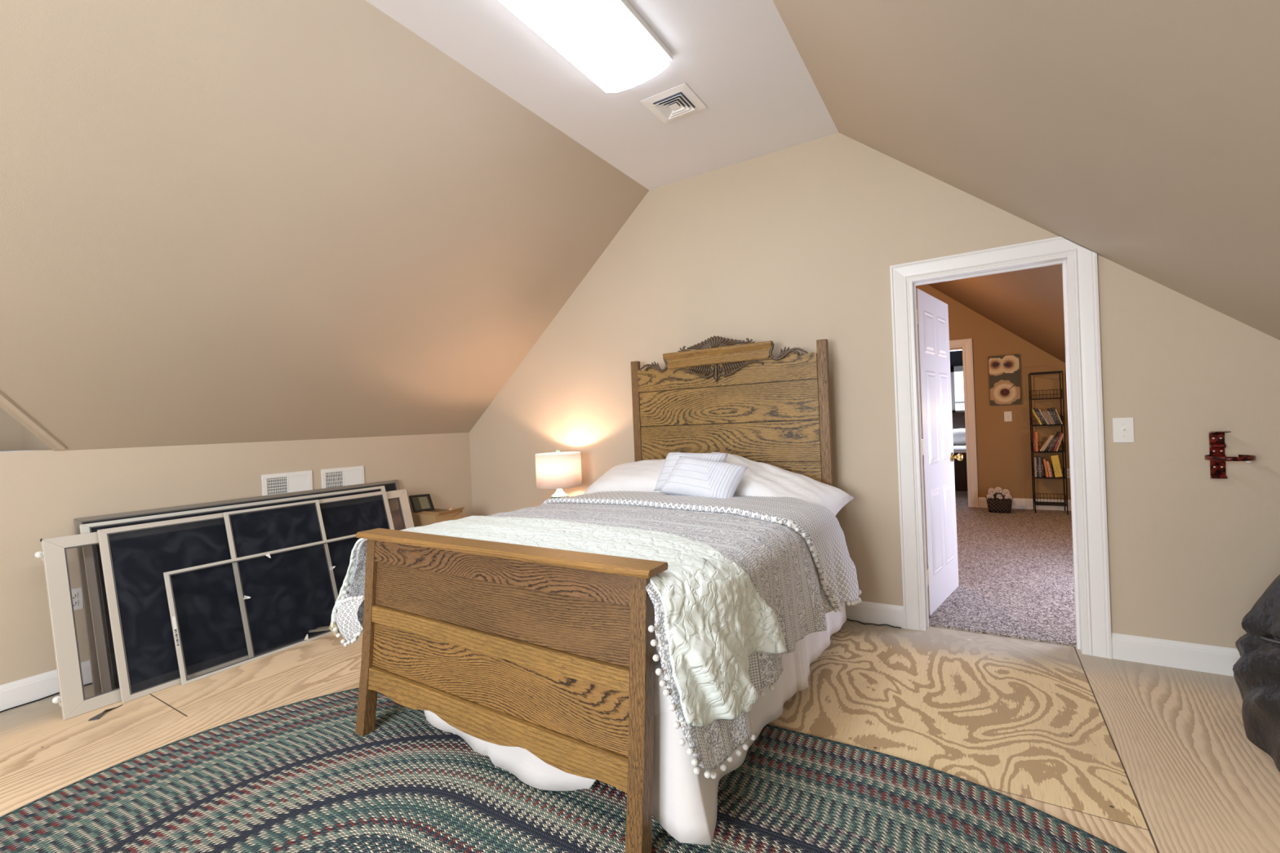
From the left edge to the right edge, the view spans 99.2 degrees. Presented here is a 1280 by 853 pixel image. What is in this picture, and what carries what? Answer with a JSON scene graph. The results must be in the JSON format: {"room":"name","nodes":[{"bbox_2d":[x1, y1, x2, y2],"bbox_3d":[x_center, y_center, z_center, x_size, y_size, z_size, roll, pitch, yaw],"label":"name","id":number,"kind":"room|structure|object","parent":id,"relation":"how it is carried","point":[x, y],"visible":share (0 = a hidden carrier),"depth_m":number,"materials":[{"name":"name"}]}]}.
{"room":"bedroom","nodes":[
{"label":"bedroom","id":0,"kind":"room"},
{"bbox_2d":[0,407,22,451],"bbox_3d":[-4.538,-0.782,1.931,0.100,1.937,3.450,-2,0,32],"label":"wall","id":1,"kind":"structure","parent":0,"point":[11,440],"depth_m":3.18,"materials":[{"name":"beige paint"}]},
{"bbox_2d":[0,391,66,449],"bbox_3d":[-2.653,-0.763,1.554,0.040,1.744,2.723,-2,0,-18],"label":"wall","id":2,"kind":"structure","parent":0,"point":[4,399],"depth_m":2.65,"materials":[{"name":"beige paint"}]},
{"bbox_2d":[21,424,52,450],"bbox_3d":[-3.368,-0.787,3.059,0.700,1.837,0.074,-2,0,32],"label":"wall","id":3,"kind":"structure","parent":0,"point":[30,442],"depth_m":3.11,"materials":[{"name":"beige paint"}]},
{"bbox_2d":[0,432,472,684],"bbox_3d":[-3.194,0.810,2.670,0.100,1.362,6.037,-2,0,32],"label":"wall","id":4,"kind":"structure","parent":0,"point":[42,492],"depth_m":3.08,"materials":[{"name":"beige paint"}]},
{"bbox_2d":[0,660,92,711],"bbox_3d":[-3.110,1.325,2.663,0.016,0.125,5.887,-2,0,32],"label":"baseboard","id":5,"kind":"structure","parent":4,"relation":"attached to","point":[13,694],"depth_m":2.74,"materials":[{"name":"white wood"}]},
{"bbox_2d":[71,586,83,610],"bbox_3d":[-2.994,0.916,2.881,0.010,0.115,0.072,-2,0,32],"label":"wall outlet","id":6,"kind":"object","parent":4,"relation":"attached to","point":[77,594],"visible":0.52,"depth_m":2.89,"materials":[{"name":"white plastic"}]},
{"bbox_2d":[71,592,78,599],"bbox_3d":[-2.994,0.896,2.880,0.003,0.028,0.034,-2,0,32],"label":"receptacle","id":7,"kind":"object","parent":6,"relation":"attached to","point":[75,595],"depth_m":2.89,"materials":[{"name":"white plastic"}]},
{"bbox_2d":[72,600,78,606],"bbox_3d":[-2.993,0.936,2.881,0.003,0.028,0.034,-2,0,32],"label":"receptacle","id":8,"kind":"object","parent":6,"relation":"attached to","point":[75,602],"depth_m":2.89,"materials":[{"name":"white plastic"}]},
{"bbox_2d":[261,470,312,495],"bbox_3d":[-2.448,0.420,3.794,0.010,0.198,0.327,-2,0,32],"label":"air vent","id":9,"kind":"object","parent":4,"relation":"in","point":[293,482],"visible":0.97,"depth_m":3.79,"materials":[{"name":"white plastic"}]},
{"bbox_2d":[320,466,364,488],"bbox_3d":[-2.243,0.408,4.125,0.010,0.195,0.327,-2,0,32],"label":"air vent","id":10,"kind":"object","parent":4,"relation":"in","point":[347,476],"visible":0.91,"depth_m":4.12,"materials":[{"name":"white plastic"}]},
{"bbox_2d":[0,0,648,451],"bbox_3d":[-1.978,-0.831,2.732,2.138,1.828,4.525,-2,0,32],"label":"ceiling","id":11,"kind":"structure","parent":0,"point":[222,221],"depth_m":2.64,"materials":[{"name":"beige paint"}]},
{"bbox_2d":[365,0,838,190],"bbox_3d":[-1.838,-1.730,1.741,3.549,0.120,6.017,-2,0,32],"label":"ceiling","id":12,"kind":"structure","parent":0,"point":[740,58],"depth_m":2.78,"materials":[{"name":"white paint"}]},
{"bbox_2d":[497,0,672,93],"bbox_3d":[-0.657,-1.676,1.627,0.394,0.086,2.458,-2,0,32],"label":"fluorescent light","id":13,"kind":"object","parent":12,"relation":"attached to","point":[609,42],"visible":1,"depth_m":2.34,"materials":[{"name":"white plastic"}]},
{"bbox_2d":[640,82,706,124],"bbox_3d":[0.188,-1.751,2.976,0.270,0.019,0.270,-2,0,32],"label":"ceiling vent","id":14,"kind":"object","parent":12,"relation":"in","point":[679,101],"visible":1,"depth_m":2.96,"materials":[{"name":"white metal"}]},
{"bbox_2d":[0,490,1279,852],"bbox_3d":[1.694,1.228,5.196,5.716,0.132,15.450,-2,0,32],"label":"floor","id":15,"kind":"structure","parent":0,"point":[1137,757],"depth_m":2.37,"materials":[{"name":"brown wood"}]},
{"bbox_2d":[0,682,92,712],"bbox_3d":[-3.055,1.378,2.698,0.030,0.011,2.101,-2,0,32],"label":"cable","id":16,"kind":"object","parent":15,"relation":"on","point":[91,682],"visible":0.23,"depth_m":2.73,"materials":[{"name":"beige plastic"}]},
{"bbox_2d":[88,704,122,721],"bbox_3d":[-2.548,1.357,2.595,0.049,0.020,0.141,-2,0,-5],"label":"strap","id":17,"kind":"object","parent":15,"relation":"on","point":[97,717],"visible":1,"depth_m":2.56,"materials":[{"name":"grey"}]},
{"bbox_2d":[34,488,414,719],"bbox_3d":[-2.292,0.935,3.440,0.257,0.835,2.022,-2,0,32],"label":"window frame","id":18,"kind":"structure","parent":15,"relation":"on","point":[73,702],"depth_m":2.64,"materials":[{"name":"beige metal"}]},
{"bbox_2d":[79,485,385,693],"bbox_3d":[-2.364,0.921,3.533,0.268,0.866,1.728,-2,0,32],"label":"screen","id":19,"kind":"object","parent":15,"relation":"on","point":[107,665],"visible":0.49,"depth_m":2.86,"materials":[{"name":"grey metal"}]},
{"bbox_2d":[73,480,404,695],"bbox_3d":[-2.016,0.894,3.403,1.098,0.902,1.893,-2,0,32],"label":"screen","id":20,"kind":"object","parent":15,"relation":"on","point":[393,485],"visible":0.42,"depth_m":3.21,"materials":[{"name":"beige metal"}]},
{"bbox_2d":[97,490,394,703],"bbox_3d":[-2.253,0.929,3.434,0.268,0.841,1.610,-2,0,32],"label":"screen","id":21,"kind":"object","parent":15,"relation":"on","point":[135,558],"visible":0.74,"depth_m":3.00,"materials":[{"name":"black fabric"}]},
{"bbox_2d":[163,533,355,685],"bbox_3d":[-2.182,1.058,3.387,0.192,0.576,1.152,-2,0,32],"label":"screen","id":22,"kind":"object","parent":15,"relation":"on","point":[175,624],"visible":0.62,"depth_m":3.03,"materials":[{"name":"grey metal"}]},
{"bbox_2d":[222,499,337,658],"bbox_3d":[-2.220,0.925,3.438,0.265,0.845,0.565,-2,0,32],"label":"screen","id":23,"kind":"object","parent":15,"relation":"on","point":[282,597],"visible":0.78,"depth_m":3.40,"materials":[{"name":"grey metal"}]},
{"bbox_2d":[411,506,464,527],"bbox_3d":[-1.681,0.998,4.547,0.390,0.638,0.270,-2,0,32],"label":"cardboard box","id":24,"kind":"object","parent":15,"relation":"on","point":[437,515],"visible":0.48,"depth_m":4.46,"materials":[{"name":"brown cardboard"}]},
{"bbox_2d":[408,493,434,512],"bbox_3d":[-1.836,0.644,4.590,0.088,0.147,0.199,-2,0,32],"label":"picture frame","id":25,"kind":"object","parent":24,"relation":"on","point":[420,503],"visible":1,"depth_m":4.59,"materials":[{"name":"black metal"}]},
{"bbox_2d":[412,495,431,510],"bbox_3d":[-1.837,0.645,4.591,0.066,0.117,0.165,-2,0,32],"label":"picture","id":26,"kind":"object","parent":25,"relation":"attached to","point":[419,502],"depth_m":4.59,"materials":[{"name":"grey"}]},
{"bbox_2d":[0,688,1127,852],"bbox_3d":[-0.363,1.275,1.122,4.062,0.009,2.937,-2,0,32],"label":"braided rug","id":27,"kind":"object","parent":15,"relation":"on","point":[298,777],"visible":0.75,"depth_m":1.84,"materials":[{"name":"fabric"}]},
{"bbox_2d":[355,335,833,852],"bbox_3d":[-0.050,0.338,2.813,1.564,1.836,2.207,-2,0,32],"label":"bed","id":28,"kind":"object","parent":15,"relation":"on","point":[548,653],"visible":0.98,"depth_m":2.01,"materials":[{"name":"brown wood"}]},
{"bbox_2d":[423,603,846,845],"bbox_3d":[0.034,1.026,2.779,1.652,0.422,2.004,-2,0,32],"label":"bed skirt","id":29,"kind":"object","parent":28,"relation":"on","point":[685,802],"visible":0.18,"depth_m":1.82,"materials":[{"name":"white fabric"}]},
{"bbox_2d":[653,658,673,715],"bbox_3d":[0.031,0.843,2.812,1.501,0.225,1.957,-2,0,32],"label":"box spring","id":30,"kind":"object","parent":28,"relation":"on","point":[662,703],"visible":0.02,"depth_m":1.65,"materials":[{"name":"white fabric"}]},
{"bbox_2d":[653,632,659,657],"bbox_3d":[0.014,0.591,2.809,1.529,0.250,1.966,-2,0,32],"label":"mattress","id":31,"kind":"object","parent":30,"relation":"on","point":[656,651],"visible":0.02,"depth_m":1.64,"materials":[{"name":"white fabric"}]},
{"bbox_2d":[328,491,861,778],"bbox_3d":[-0.127,0.705,2.755,2.082,0.613,1.932,-2,0,32],"label":"quilt","id":32,"kind":"object","parent":31,"relation":"on","point":[793,552],"visible":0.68,"depth_m":2.35,"materials":[{"name":"white fabric"}]},
{"bbox_2d":[330,515,787,726],"bbox_3d":[-0.458,0.666,2.240,2.004,0.473,0.597,-2,0,34],"label":"quilt","id":33,"kind":"object","parent":32,"relation":"on","point":[715,617],"visible":0.81,"depth_m":1.72,"materials":[{"name":"fabric"}]},
{"bbox_2d":[653,452,728,490],"bbox_3d":[0.311,0.285,3.369,0.445,0.244,0.213,-2,0,37],"label":"striped cushion","id":34,"kind":"object","parent":32,"relation":"on","point":[672,458],"visible":0.3,"depth_m":3.39,"materials":[{"name":"fabric"}]},
{"bbox_2d":[660,456,747,498],"bbox_3d":[0.363,0.309,3.149,0.481,0.262,0.226,-2,0,38],"label":"striped cushion","id":35,"kind":"object","parent":32,"relation":"on","point":[690,476],"visible":0.91,"depth_m":3.08,"materials":[{"name":"fabric"}]},
{"bbox_2d":[582,458,665,494],"bbox_3d":[0.072,0.365,3.682,0.921,0.300,0.451,-2,0,32],"label":"bed pillow","id":36,"kind":"object","parent":31,"relation":"on","point":[642,475],"visible":0.33,"depth_m":3.62,"materials":[{"name":"white fabric"}]},
{"bbox_2d":[711,452,853,515],"bbox_3d":[0.722,0.370,3.250,0.960,0.419,0.440,-2,0,35],"label":"bed pillow","id":37,"kind":"object","parent":31,"relation":"on","point":[759,479],"visible":0.4,"depth_m":3.11,"materials":[{"name":"white fabric"}]},
{"bbox_2d":[846,618,901,628],"bbox_3d":[1.380,1.189,3.291,0.362,0.013,0.034,-2,0,32],"label":"cable","id":38,"kind":"object","parent":15,"relation":"on","point":[846,619],"visible":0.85,"depth_m":3.27,"materials":[{"name":"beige plastic"}]},
{"bbox_2d":[951,412,967,491],"bbox_3d":[5.156,0.381,9.385,1.850,1.228,1.720,-2,0,32],"label":"bed","id":39,"kind":"object","parent":15,"relation":"on","point":[958,418],"visible":0.19,"depth_m":8.59,"materials":[{"name":"black wood"}]},
{"bbox_2d":[952,428,965,444],"bbox_3d":[5.672,0.184,9.612,0.720,0.300,0.390,-2,0,32],"label":"pillow","id":40,"kind":"object","parent":39,"relation":"on","point":[958,434],"depth_m":9.50,"materials":[{"name":"white fabric"}]},
{"bbox_2d":[985,491,1013,513],"bbox_3d":[4.380,0.916,6.647,0.280,0.248,0.222,-2,0,32],"label":"wicker basket","id":41,"kind":"object","parent":15,"relation":"on","point":[1003,505],"visible":0.78,"depth_m":6.57,"materials":[{"name":"brown wicker"}]},
{"bbox_2d":[986,493,994,499],"bbox_3d":[4.290,0.860,6.677,0.075,0.069,0.140,-2,0,32],"label":"rolled towel","id":42,"kind":"object","parent":41,"relation":"in","point":[988,495],"visible":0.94,"depth_m":6.62,"materials":[{"name":"beige fabric"}]},
{"bbox_2d":[987,487,995,494],"bbox_3d":[4.313,0.791,6.684,0.075,0.069,0.140,-2,0,32],"label":"rolled towel","id":43,"kind":"object","parent":42,"relation":"on","point":[992,491],"visible":0.99,"depth_m":6.63,"materials":[{"name":"beige fabric"}]},
{"bbox_2d":[995,493,1002,498],"bbox_3d":[4.367,0.837,6.617,0.075,0.069,0.140,-2,0,32],"label":"rolled towel","id":44,"kind":"object","parent":41,"relation":"in","point":[998,495],"visible":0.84,"depth_m":6.57,"materials":[{"name":"beige fabric"}]},
{"bbox_2d":[995,486,1002,493],"bbox_3d":[4.388,0.775,6.673,0.075,0.069,0.140,-2,0,32],"label":"rolled towel","id":45,"kind":"object","parent":44,"relation":"on","point":[997,489],"visible":0.99,"depth_m":6.62,"materials":[{"name":"beige fabric"}]},
{"bbox_2d":[1004,494,1012,499],"bbox_3d":[4.445,0.854,6.581,0.075,0.069,0.140,-2,0,32],"label":"rolled towel","id":46,"kind":"object","parent":41,"relation":"in","point":[1008,496],"visible":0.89,"depth_m":6.53,"materials":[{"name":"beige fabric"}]},
{"bbox_2d":[1002,488,1009,495],"bbox_3d":[4.436,0.794,6.608,0.075,0.069,0.140,-2,0,32],"label":"rolled towel","id":47,"kind":"object","parent":46,"relation":"on","point":[1006,491],"visible":0.99,"depth_m":6.56,"materials":[{"name":"beige fabric"}]},
{"bbox_2d":[1027,370,1068,514],"bbox_3d":[4.854,0.188,6.490,0.315,1.667,0.243,-2,0,32],"label":"rack","id":48,"kind":"object","parent":15,"relation":"on","point":[1035,503],"visible":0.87,"depth_m":6.47,"materials":[{"name":"black metal"}]},
{"bbox_2d":[1033,431,1035,451],"bbox_3d":[4.731,0.181,6.548,0.018,0.230,0.150,-2,0,32],"label":"book","id":49,"kind":"object","parent":48,"relation":"on","point":[1034,446],"visible":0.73,"depth_m":6.48,"materials":[{"name":"red paper"}]},
{"bbox_2d":[1034,457,1036,477],"bbox_3d":[4.745,0.483,6.549,0.020,0.235,0.150,-2,0,32],"label":"book","id":50,"kind":"object","parent":48,"relation":"on","point":[1035,461],"visible":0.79,"depth_m":6.49,"materials":[{"name":"grey paper"}]},
{"bbox_2d":[1035,431,1038,451],"bbox_3d":[4.749,0.178,6.537,0.022,0.235,0.150,-2,0,32],"label":"book","id":51,"kind":"object","parent":48,"relation":"on","point":[1036,432],"visible":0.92,"depth_m":6.47,"materials":[{"name":"orange paper"}]},
{"bbox_2d":[1035,456,1039,477],"bbox_3d":[4.764,0.480,6.537,0.022,0.240,0.150,-2,0,32],"label":"book","id":52,"kind":"object","parent":48,"relation":"on","point":[1037,457],"visible":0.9,"depth_m":6.47,"materials":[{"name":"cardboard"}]},
{"bbox_2d":[1032,408,1042,424],"bbox_3d":[4.747,-0.117,6.529,0.098,0.194,0.150,-2,0,32],"label":"book","id":53,"kind":"object","parent":48,"relation":"on","point":[1033,411],"visible":0.9,"depth_m":6.47,"materials":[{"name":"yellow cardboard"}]},
{"bbox_2d":[1032,408,1044,424],"bbox_3d":[4.763,-0.123,6.519,0.108,0.205,0.150,-2,0,32],"label":"book","id":54,"kind":"object","parent":48,"relation":"on","point":[1034,409],"visible":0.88,"depth_m":6.46,"materials":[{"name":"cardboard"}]},
{"bbox_2d":[1038,456,1040,477],"bbox_3d":[4.781,0.479,6.526,0.016,0.240,0.150,-2,0,32],"label":"book","id":55,"kind":"object","parent":48,"relation":"on","point":[1039,458],"visible":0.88,"depth_m":6.46,"materials":[{"name":"grey paper"}]},
{"bbox_2d":[1040,456,1043,477],"bbox_3d":[4.797,0.481,6.516,0.020,0.235,0.150,-2,0,32],"label":"book","id":56,"kind":"object","parent":48,"relation":"on","point":[1041,457],"visible":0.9,"depth_m":6.45,"materials":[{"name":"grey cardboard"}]},
{"bbox_2d":[1035,408,1047,424],"bbox_3d":[4.786,-0.119,6.505,0.102,0.195,0.150,-2,0,32],"label":"book","id":57,"kind":"object","parent":48,"relation":"on","point":[1037,409],"visible":0.88,"depth_m":6.44,"materials":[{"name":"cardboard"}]},
{"bbox_2d":[1038,408,1048,424],"bbox_3d":[4.803,-0.116,6.494,0.093,0.188,0.150,-2,0,32],"label":"book","id":58,"kind":"object","parent":48,"relation":"on","point":[1041,412],"visible":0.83,"depth_m":6.43,"materials":[{"name":"beige paper"}]},
{"bbox_2d":[1042,457,1048,477],"bbox_3d":[4.830,0.489,6.496,0.048,0.216,0.150,-2,0,32],"label":"book","id":59,"kind":"object","parent":48,"relation":"on","point":[1044,463],"visible":0.94,"depth_m":6.43,"materials":[{"name":"orange paper"}]},
{"bbox_2d":[1039,435,1052,451],"bbox_3d":[4.827,0.196,6.489,0.130,0.192,0.150,-2,0,32],"label":"book","id":60,"kind":"object","parent":48,"relation":"on","point":[1049,437],"visible":1,"depth_m":6.44,"materials":[{"name":"beige paper"}]},
{"bbox_2d":[1029,397,1062,399],"bbox_3d":[4.832,-0.330,6.487,0.309,0.012,0.239,-2,0,32],"label":"shelf","id":61,"kind":"object","parent":48,"relation":"attached to","point":[1030,398],"depth_m":6.45,"materials":[{"name":"black metal"}]},
{"bbox_2d":[1041,410,1051,424],"bbox_3d":[4.825,-0.107,6.481,0.087,0.169,0.150,-2,0,32],"label":"book","id":62,"kind":"object","parent":48,"relation":"on","point":[1042,411],"visible":0.86,"depth_m":6.42,"materials":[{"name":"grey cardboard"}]},
{"bbox_2d":[1030,424,1063,426],"bbox_3d":[4.845,-0.015,6.489,0.309,0.012,0.239,-2,0,32],"label":"shelf","id":63,"kind":"object","parent":48,"relation":"attached to","point":[1030,424],"depth_m":6.45,"materials":[{"name":"black metal"}]},
{"bbox_2d":[1031,450,1064,453],"bbox_3d":[4.858,0.299,6.490,0.309,0.012,0.239,-2,0,32],"label":"shelf","id":64,"kind":"object","parent":48,"relation":"attached to","point":[1032,451],"depth_m":6.45,"materials":[{"name":"black metal"}]},
{"bbox_2d":[1042,434,1053,451],"bbox_3d":[4.845,0.196,6.478,0.122,0.192,0.150,-2,0,32],"label":"book","id":65,"kind":"object","parent":48,"relation":"on","point":[1048,442],"visible":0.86,"depth_m":6.42,"materials":[{"name":"beige paper"}]},
{"bbox_2d":[1045,460,1051,477],"bbox_3d":[4.855,0.500,6.481,0.048,0.191,0.150,-2,0,32],"label":"book","id":66,"kind":"object","parent":48,"relation":"on","point":[1046,461],"visible":0.88,"depth_m":6.42,"materials":[{"name":"orange paper"}]},
{"bbox_2d":[1044,410,1053,424],"bbox_3d":[4.844,-0.104,6.469,0.074,0.162,0.150,-2,0,32],"label":"book","id":67,"kind":"object","parent":48,"relation":"on","point":[1045,411],"visible":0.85,"depth_m":6.41,"materials":[{"name":"paper"}]},
{"bbox_2d":[1032,475,1066,479],"bbox_3d":[4.871,0.604,6.492,0.309,0.012,0.239,-2,0,32],"label":"shelf","id":68,"kind":"object","parent":48,"relation":"attached to","point":[1033,477],"depth_m":6.42,"materials":[{"name":"black metal"}]},
{"bbox_2d":[1044,435,1055,451],"bbox_3d":[4.860,0.199,6.469,0.118,0.184,0.150,-2,0,32],"label":"book","id":69,"kind":"object","parent":48,"relation":"on","point":[1053,438],"visible":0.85,"depth_m":6.41,"materials":[{"name":"paper"}]},
{"bbox_2d":[1033,501,1066,506],"bbox_3d":[4.884,0.922,6.493,0.309,0.012,0.239,-2,0,32],"label":"shelf","id":70,"kind":"object","parent":48,"relation":"attached to","point":[1035,503],"depth_m":6.49,"materials":[{"name":"black metal"}]},
{"bbox_2d":[1046,410,1055,424],"bbox_3d":[4.861,-0.107,6.458,0.080,0.167,0.150,-2,0,32],"label":"book","id":71,"kind":"object","parent":48,"relation":"on","point":[1047,411],"visible":0.85,"depth_m":6.39,"materials":[{"name":"grey paper"}]},
{"bbox_2d":[1048,462,1053,477],"bbox_3d":[4.872,0.506,6.471,0.040,0.180,0.150,-2,0,32],"label":"book","id":72,"kind":"object","parent":48,"relation":"on","point":[1049,462],"visible":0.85,"depth_m":6.41,"materials":[{"name":"paper"}]},
{"bbox_2d":[1047,435,1057,451],"bbox_3d":[4.879,0.200,6.457,0.094,0.181,0.150,-2,0,32],"label":"book","id":73,"kind":"object","parent":48,"relation":"on","point":[1055,437],"visible":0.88,"depth_m":6.40,"materials":[{"name":"black paper"}]},
{"bbox_2d":[1047,408,1057,424],"bbox_3d":[4.879,-0.123,6.447,0.087,0.196,0.150,-2,0,32],"label":"book","id":74,"kind":"object","parent":48,"relation":"on","point":[1048,409],"visible":0.92,"depth_m":6.38,"materials":[{"name":"black paper"}]},
{"bbox_2d":[1050,431,1061,451],"bbox_3d":[4.904,0.176,6.441,0.108,0.226,0.150,-2,0,32],"label":"book","id":75,"kind":"object","parent":48,"relation":"on","point":[1058,433],"visible":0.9,"depth_m":6.38,"materials":[{"name":"black paper"}]},
{"bbox_2d":[1050,407,1061,424],"bbox_3d":[4.902,-0.124,6.433,0.086,0.197,0.150,-2,0,32],"label":"book","id":76,"kind":"object","parent":48,"relation":"on","point":[1052,408],"visible":0.88,"depth_m":6.37,"materials":[{"name":"grey paper"}]},
{"bbox_2d":[1049,454,1062,477],"bbox_3d":[4.916,0.463,6.442,0.103,0.262,0.150,-2,0,32],"label":"book","id":77,"kind":"object","parent":48,"relation":"on","point":[1055,461],"visible":1,"depth_m":6.38,"materials":[{"name":"yellow paper"}]},
{"bbox_2d":[1053,432,1062,451],"bbox_3d":[4.923,0.180,6.429,0.096,0.217,0.150,-2,0,32],"label":"book","id":78,"kind":"object","parent":48,"relation":"on","point":[1061,433],"visible":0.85,"depth_m":6.37,"materials":[{"name":"paper"}]},
{"bbox_2d":[1054,408,1062,424],"bbox_3d":[4.924,-0.117,6.419,0.066,0.180,0.150,-2,0,32],"label":"book","id":79,"kind":"object","parent":48,"relation":"on","point":[1055,410],"visible":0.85,"depth_m":6.36,"materials":[{"name":"beige paper"}]},
{"bbox_2d":[1055,433,1063,451],"bbox_3d":[4.938,0.184,6.420,0.083,0.208,0.150,-2,0,32],"label":"book","id":80,"kind":"object","parent":48,"relation":"on","point":[1060,440],"visible":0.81,"depth_m":6.36,"materials":[{"name":"paper"}]},
{"bbox_2d":[1232,574,1279,772],"bbox_3d":[2.455,0.667,1.828,0.619,0.980,0.770,-2,0,32],"label":"bean bag chair","id":81,"kind":"object","parent":15,"relation":"on","point":[1256,673],"visible":1,"depth_m":1.98,"materials":[{"name":"black fabric"}]},
{"bbox_3d":[-0.610,0.982,4.272,0.440,0.584,0.420,-2,0,32],"label":"nightstand","id":82,"kind":"object","parent":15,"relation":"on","visible":0},
{"bbox_2d":[535,449,582,497],"bbox_3d":[-0.633,0.435,4.269,0.352,0.508,0.352,-2,0,32],"label":"table lamp","id":83,"kind":"object","parent":82,"relation":"on","point":[557,470],"visible":0.76,"depth_m":4.12,"materials":[{"name":"white fabric"}]},
{"bbox_2d":[469,132,1279,648],"bbox_3d":[0.744,-0.330,3.761,5.716,3.300,0.120,-2,0,32],"label":"wall","id":84,"kind":"structure","parent":0,"point":[797,246],"depth_m":3.29,"materials":[{"name":"beige paint"}]},
{"bbox_2d":[844,600,904,628],"bbox_3d":[-0.006,1.188,4.192,3.688,0.125,0.016,-2,0,32],"label":"baseboard","id":85,"kind":"structure","parent":84,"relation":"attached to","point":[876,613],"depth_m":3.29,"materials":[{"name":"white wood"}]},
{"bbox_2d":[915,288,963,615],"bbox_3d":[1.921,0.150,3.606,0.884,2.020,0.177,-3,0,-44],"label":"door","id":86,"kind":"structure","parent":84,"relation":"in","point":[932,313],"depth_m":3.57,"materials":[{"name":"white wood"}]},
{"bbox_2d":[908,253,1086,654],"bbox_3d":[1.952,0.151,3.027,0.749,2.045,0.142,-2,0,32],"label":"trim","id":87,"kind":"structure","parent":84,"relation":"attached to","point":[1065,260],"depth_m":2.84,"materials":[{"name":"white wood"}]},
{"bbox_2d":[889,236,1111,658],"bbox_3d":[1.914,0.107,2.965,0.938,2.135,0.024,-2,0,32],"label":"trim","id":88,"kind":"structure","parent":84,"relation":"attached to","point":[1084,261],"depth_m":2.77,"materials":[{"name":"white wood"}]},
{"bbox_2d":[1112,417,1134,442],"bbox_3d":[2.378,0.018,2.679,0.078,0.122,0.018,-2,0,32],"label":"light switch","id":89,"kind":"object","parent":84,"relation":"attached to","point":[1122,428],"visible":1,"depth_m":2.68,"materials":[{"name":"white plastic"}]},
{"bbox_2d":[1111,632,1240,676],"bbox_3d":[2.735,1.081,2.493,0.890,0.125,0.016,-2,0,32],"label":"baseboard","id":90,"kind":"structure","parent":84,"relation":"attached to","point":[1215,660],"depth_m":2.60,"materials":[{"name":"white wood"}]},
{"bbox_2d":[1204,431,1256,479],"bbox_3d":[2.628,0.133,2.431,0.156,0.220,0.184,-2,0,32],"label":"bracket","id":91,"kind":"object","parent":84,"relation":"attached to","point":[1217,457],"visible":1,"depth_m":2.50,"materials":[{"name":"red metal"}]},
{"bbox_2d":[949,350,963,366],"bbox_3d":[4.560,-0.416,8.900,4.600,3.100,3.450,-2,0,32],"label":"wall","id":92,"kind":"structure","parent":0,"point":[956,357],"depth_m":10.01,"materials":[{"name":"grey"}]},
{"bbox_2d":[950,365,964,412],"bbox_3d":[5.972,-0.655,9.901,0.600,0.910,0.050,-2,0,32],"label":"window","id":93,"kind":"structure","parent":92,"relation":"in","point":[959,368],"depth_m":10.00,"materials":[{"name":"white wood"}]},
{"bbox_2d":[915,284,1071,499],"bbox_3d":[4.104,-0.489,7.221,3.600,3.300,0.120,-2,0,32],"label":"wall","id":94,"kind":"structure","parent":0,"point":[1003,448],"depth_m":6.84,"materials":[{"name":"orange paint"}]},
{"bbox_2d":[949,337,978,507],"bbox_3d":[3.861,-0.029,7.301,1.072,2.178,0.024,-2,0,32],"label":"trim","id":95,"kind":"structure","parent":94,"relation":"attached to","point":[966,344],"depth_m":7.04,"materials":[{"name":"white wood"}]},
{"bbox_2d":[988,354,1021,405],"bbox_3d":[4.570,-0.583,6.836,0.322,0.617,0.039,-2,0,32],"label":"flower picture","id":96,"kind":"object","parent":94,"relation":"attached to","point":[1004,370],"visible":1,"depth_m":6.82,"materials":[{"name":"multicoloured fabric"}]},
{"bbox_2d":[1004,411,1012,421],"bbox_3d":[4.615,-0.126,6.835,0.080,0.125,0.018,-2,0,32],"label":"light switch","id":97,"kind":"object","parent":94,"relation":"attached to","point":[1007,415],"visible":1,"depth_m":6.84,"materials":[{"name":"white plastic"}]},
{"bbox_2d":[977,497,1071,511],"bbox_3d":[4.976,0.952,6.646,1.450,0.130,0.016,-2,0,32],"label":"baseboard","id":98,"kind":"structure","parent":94,"relation":"attached to","point":[1017,503],"depth_m":6.74,"materials":[{"name":"white wood"}]},
{"bbox_2d":[1064,468,1070,478],"bbox_3d":[5.135,0.563,6.539,0.072,0.115,0.010,-2,0,32],"label":"wall outlet","id":99,"kind":"object","parent":94,"relation":"attached to","point":[1068,469],"visible":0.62,"depth_m":6.54,"materials":[{"name":"white plastic"}]},
{"bbox_2d":[927,263,1066,363],"bbox_3d":[3.507,-1.109,4.811,2.064,1.743,4.613,-2,0,32],"label":"ceiling","id":100,"kind":"structure","parent":0,"point":[1028,304],"depth_m":5.26,"materials":[{"name":"beige paint"}]},
{"bbox_2d":[773,0,1279,340],"bbox_3d":[0.624,-0.938,0.271,2.170,1.809,5.967,-2,0,32],"label":"ceiling","id":101,"kind":"structure","parent":0,"point":[1143,135],"depth_m":1.86,"materials":[{"name":"beige paint"}]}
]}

